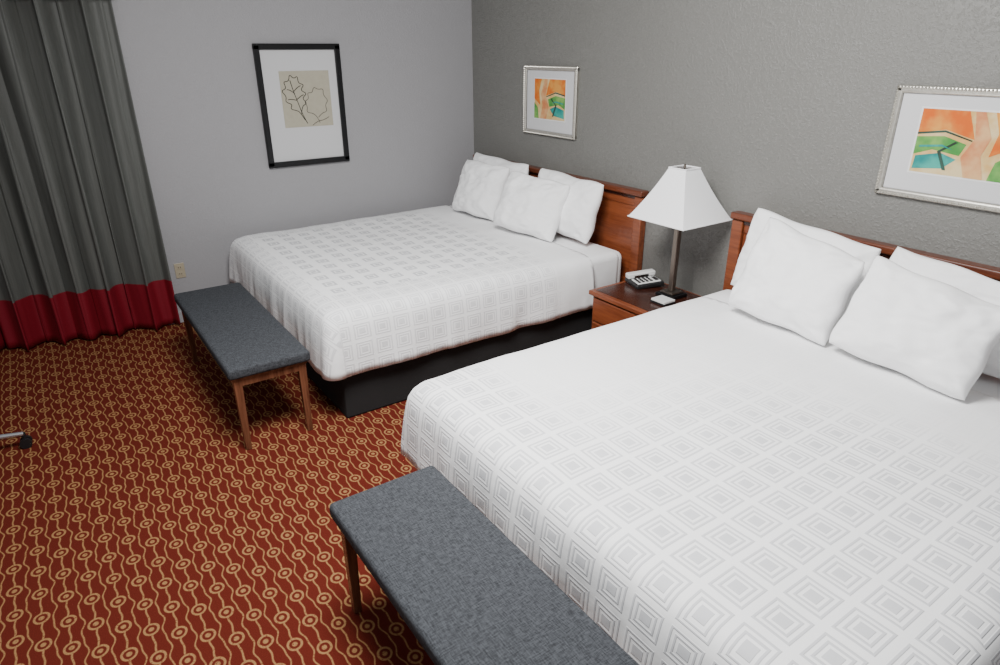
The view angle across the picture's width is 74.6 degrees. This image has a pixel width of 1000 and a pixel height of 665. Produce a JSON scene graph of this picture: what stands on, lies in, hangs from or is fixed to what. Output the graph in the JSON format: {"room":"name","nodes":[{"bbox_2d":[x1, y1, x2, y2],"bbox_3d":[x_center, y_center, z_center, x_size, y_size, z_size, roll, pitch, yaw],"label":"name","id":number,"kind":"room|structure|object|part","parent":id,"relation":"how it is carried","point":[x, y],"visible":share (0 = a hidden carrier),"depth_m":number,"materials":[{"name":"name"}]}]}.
{"room":"hotel room","nodes":[
{"label":"hotel room","id":0,"kind":"room"},
{"bbox_2d":[0,322,434,664],"bbox_3d":[-0.866,0.990,2.753,6.200,0.100,7.300,-16,28,-31],"label":"floor","id":1,"kind":"structure","parent":0,"point":[139,525],"depth_m":3.00,"materials":[{"name":"carpet"}]},
{"bbox_2d":[0,431,32,448],"bbox_3d":[-2.791,0.217,3.169,0.673,1.000,0.696,-16,28,-31],"label":"office chair","id":2,"kind":"object","parent":1,"relation":"on","point":[26,441],"visible":1,"depth_m":3.48,"materials":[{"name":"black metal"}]},
{"bbox_2d":[174,282,312,449],"bbox_3d":[-1.565,0.145,3.969,0.423,0.490,1.375,-16,28,-31],"label":"upholstered bench","id":3,"kind":"object","parent":1,"relation":"on","point":[246,341],"visible":1,"depth_m":3.62,"materials":[{"name":"fabric"}]},
{"bbox_3d":[-2.068,0.007,4.380,0.042,0.420,0.042,-16,28,-31],"label":"leg","id":4,"kind":"part","parent":3,"relation":"part of","materials":[{"name":"brown wood"}]},
{"bbox_2d":[174,282,309,380],"bbox_3d":[-1.566,-0.051,3.884,0.423,0.062,1.375,-16,28,-31],"label":"seat cushion","id":5,"kind":"object","parent":3,"relation":"on","point":[246,341],"depth_m":3.69,"materials":[{"name":"fabric"}]},
{"bbox_3d":[-1.336,0.424,3.410,0.042,0.420,0.042,-16,28,-31],"label":"leg","id":6,"kind":"part","parent":3,"relation":"part of","materials":[{"name":"brown wood"}]},
{"bbox_3d":[-1.566,0.001,3.906,0.383,0.054,1.335,-16,28,-31],"label":"frame","id":7,"kind":"part","parent":3,"relation":"part of","materials":[{"name":"brown wood"}]},
{"bbox_3d":[-1.062,0.348,3.584,0.042,0.420,0.042,-16,28,-31],"label":"leg","id":8,"kind":"part","parent":3,"relation":"part of","materials":[{"name":"brown wood"}]},
{"bbox_2d":[229,205,621,417],"bbox_3d":[-0.604,-0.361,4.918,2.260,0.661,2.130,-16,28,-31],"label":"bed","id":9,"kind":"object","parent":1,"relation":"on","point":[382,306],"visible":0.98,"depth_m":4.17,"materials":[{"name":"white fabric"}]},
{"bbox_2d":[452,159,509,220],"bbox_3d":[-0.172,-1.188,5.431,0.278,0.424,0.557,-16,28,-31],"label":"pillow","id":10,"kind":"object","parent":9,"relation":"on","point":[480,187],"visible":0.95,"depth_m":5.31,"materials":[{"name":"white fabric"}]},
{"bbox_2d":[473,152,528,174],"bbox_3d":[-0.035,-1.255,5.567,0.236,0.439,0.793,-16,28,-31],"label":"pillow","id":11,"kind":"object","parent":9,"relation":"on","point":[521,167],"visible":0.17,"depth_m":5.47,"materials":[{"name":"white fabric"}]},
{"bbox_2d":[493,171,569,241],"bbox_3d":[0.222,-0.948,4.887,0.598,0.430,0.290,17,29,35],"label":"pillow","id":12,"kind":"object","parent":9,"relation":"on","point":[528,204],"visible":1,"depth_m":4.78,"materials":[{"name":"white fabric"}]},
{"bbox_2d":[538,168,603,243],"bbox_3d":[0.474,-0.950,4.872,0.249,0.436,0.699,-16,28,-31],"label":"pillow","id":13,"kind":"object","parent":9,"relation":"on","point":[580,209],"visible":0.59,"depth_m":4.67,"materials":[{"name":"white fabric"}]},
{"bbox_3d":[-0.568,-0.496,4.889,2.170,0.332,1.980,-16,28,-31],"label":"mattress","id":14,"kind":"part","parent":9,"relation":"part of","materials":[{"name":"white fabric"}]},
{"bbox_2d":[329,466,638,664],"bbox_3d":[-0.039,0.996,1.991,0.423,0.490,1.375,-16,28,-31],"label":"upholstered bench","id":15,"kind":"object","parent":1,"relation":"on","point":[465,591],"visible":1,"depth_m":1.96,"materials":[{"name":"fabric"}]},
{"bbox_3d":[-0.542,0.858,2.403,0.042,0.420,0.042,-16,28,-31],"label":"leg","id":16,"kind":"part","parent":15,"relation":"part of","materials":[{"name":"brown wood"}]},
{"bbox_2d":[473,154,648,281],"bbox_3d":[0.382,-0.808,5.439,0.075,1.062,2.112,-16,28,-31],"label":"headboard","id":17,"kind":"object","parent":1,"relation":"on","point":[613,229],"visible":0.23,"depth_m":4.71,"materials":[{"name":"brown wood"}]},
{"bbox_2d":[589,281,702,328],"bbox_3d":[0.961,-0.007,4.290,0.527,0.501,0.615,-16,28,-31],"label":"nightstand","id":18,"kind":"object","parent":1,"relation":"on","point":[619,301],"visible":0.25,"depth_m":4.19,"materials":[{"name":"brown wood"}]},
{"bbox_2d":[625,269,663,289],"bbox_3d":[0.962,-0.360,4.375,0.203,0.076,0.190,-6,24,-13],"label":"desk telephone","id":19,"kind":"object","parent":18,"relation":"on","point":[642,279],"visible":1,"depth_m":4.36,"materials":[{"name":"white plastic"}]},
{"bbox_2d":[650,295,674,306],"bbox_3d":[1.007,-0.197,4.064,0.100,0.024,0.115,-16,28,-31],"label":"notepad","id":20,"kind":"object","parent":18,"relation":"on","point":[662,300],"visible":1,"depth_m":4.04,"materials":[{"name":"white paper"}]},
{"bbox_2d":[627,164,732,299],"bbox_3d":[1.087,-0.611,4.016,0.442,0.822,0.442,-16,28,-31],"label":"table lamp","id":21,"kind":"object","parent":18,"relation":"on","point":[683,199],"visible":0.99,"depth_m":3.85,"materials":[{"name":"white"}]},
{"bbox_3d":[1.086,-0.832,3.920,0.430,0.303,0.430,-16,28,-31],"label":"lamp shade","id":22,"kind":"part","parent":21,"relation":"part of","materials":[{"name":"white fabric"}]},
{"bbox_3d":[1.086,-0.832,3.920,0.442,0.306,0.442,-16,28,-31],"label":"shade trim","id":23,"kind":"part","parent":21,"relation":"part of","materials":[{"name":"white fabric"}]},
{"bbox_2d":[401,290,999,664],"bbox_3d":[1.054,0.580,2.727,2.255,0.662,2.131,-16,28,-31],"label":"bed","id":24,"kind":"object","parent":1,"relation":"on","point":[709,481],"visible":0.96,"depth_m":2.15,"materials":[{"name":"white fabric"}]},
{"bbox_2d":[728,217,864,345],"bbox_3d":[1.446,-0.266,3.236,0.297,0.481,0.579,-16,28,-31],"label":"pillow","id":25,"kind":"object","parent":24,"relation":"on","point":[793,280],"visible":1,"depth_m":3.15,"materials":[{"name":"white fabric"}]},
{"bbox_2d":[731,208,880,325],"bbox_3d":[1.570,-0.355,3.452,0.245,0.464,0.735,-16,28,-31],"label":"pillow","id":26,"kind":"object","parent":24,"relation":"on","point":[863,252],"visible":0.2,"depth_m":3.35,"materials":[{"name":"white fabric"}]},
{"bbox_2d":[829,255,999,400],"bbox_3d":[1.759,-0.039,2.776,0.300,0.428,0.610,-16,28,-31],"label":"pillow","id":27,"kind":"object","parent":24,"relation":"on","point":[937,334],"visible":1,"depth_m":2.69,"materials":[{"name":"white fabric"}]},
{"bbox_2d":[889,246,999,378],"bbox_3d":[1.997,-0.093,2.899,0.231,0.425,0.702,-16,28,-31],"label":"pillow","id":28,"kind":"object","parent":24,"relation":"on","point":[982,287],"visible":0.27,"depth_m":2.84,"materials":[{"name":"white fabric"}]},
{"bbox_2d":[723,211,999,289],"bbox_3d":[2.037,0.134,3.248,0.075,1.062,2.267,-16,28,-31],"label":"headboard","id":29,"kind":"object","parent":1,"relation":"on","point":[741,222],"visible":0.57,"depth_m":3.36,"materials":[{"name":"brown wood"}]},
{"bbox_2d":[111,0,473,324],"bbox_3d":[-1.522,-1.708,5.535,2.940,2.650,0.600,-16,28,-31],"label":"wall","id":30,"kind":"structure","parent":0,"point":[407,66],"depth_m":5.08,"materials":[{"name":"paint"}]},
{"bbox_2d":[0,0,180,350],"bbox_3d":[-3.469,-0.928,4.152,2.260,2.295,0.504,-16,28,-31],"label":"window curtain","id":31,"kind":"object","parent":30,"relation":"attached to","point":[83,254],"visible":1,"depth_m":4.43,"materials":[{"name":"grey fabric"}]},
{"bbox_2d":[174,263,185,277],"bbox_3d":[-2.427,-0.470,4.981,0.070,0.116,0.008,-16,28,-31],"label":"wall outlet","id":32,"kind":"object","parent":30,"relation":"attached to","point":[179,268],"visible":1,"depth_m":4.98,"materials":[{"name":"beige plastic"}]},
{"bbox_2d":[178,311,183,322],"bbox_3d":[-1.369,-0.427,5.796,2.760,0.090,0.012,-16,28,-31],"label":"baseboard","id":33,"kind":"structure","parent":30,"relation":"attached to","point":[180,312],"depth_m":5.09,"materials":[{"name":"paint"}]},
{"bbox_2d":[252,43,349,168],"bbox_3d":[-1.521,-1.757,5.097,0.659,0.889,0.030,-16,28,-31],"label":"print","id":34,"kind":"object","parent":30,"relation":"attached to","point":[300,85],"visible":1,"depth_m":5.08,"materials":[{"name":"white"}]},
{"bbox_2d":[471,0,999,295],"bbox_3d":[1.717,-0.845,3.516,0.120,2.650,6.700,-16,28,-31],"label":"wall","id":35,"kind":"structure","parent":0,"point":[784,108],"depth_m":3.74,"materials":[{"name":"grey paint"}]},
{"bbox_2d":[523,65,579,139],"bbox_3d":[0.380,-1.781,5.066,0.032,0.513,0.645,-16,28,-31],"label":"framed abstract print","id":36,"kind":"object","parent":35,"relation":"attached to","point":[550,94],"visible":1,"depth_m":5.05,"materials":[{"name":"multicoloured paper"}]},
{"bbox_2d":[874,85,999,212],"bbox_3d":[2.030,-0.813,2.893,0.032,0.499,0.652,-16,28,-31],"label":"framed abstract print","id":37,"kind":"object","parent":35,"relation":"attached to","point":[942,145],"visible":1,"depth_m":2.94,"materials":[{"name":"paper"}]}
]}

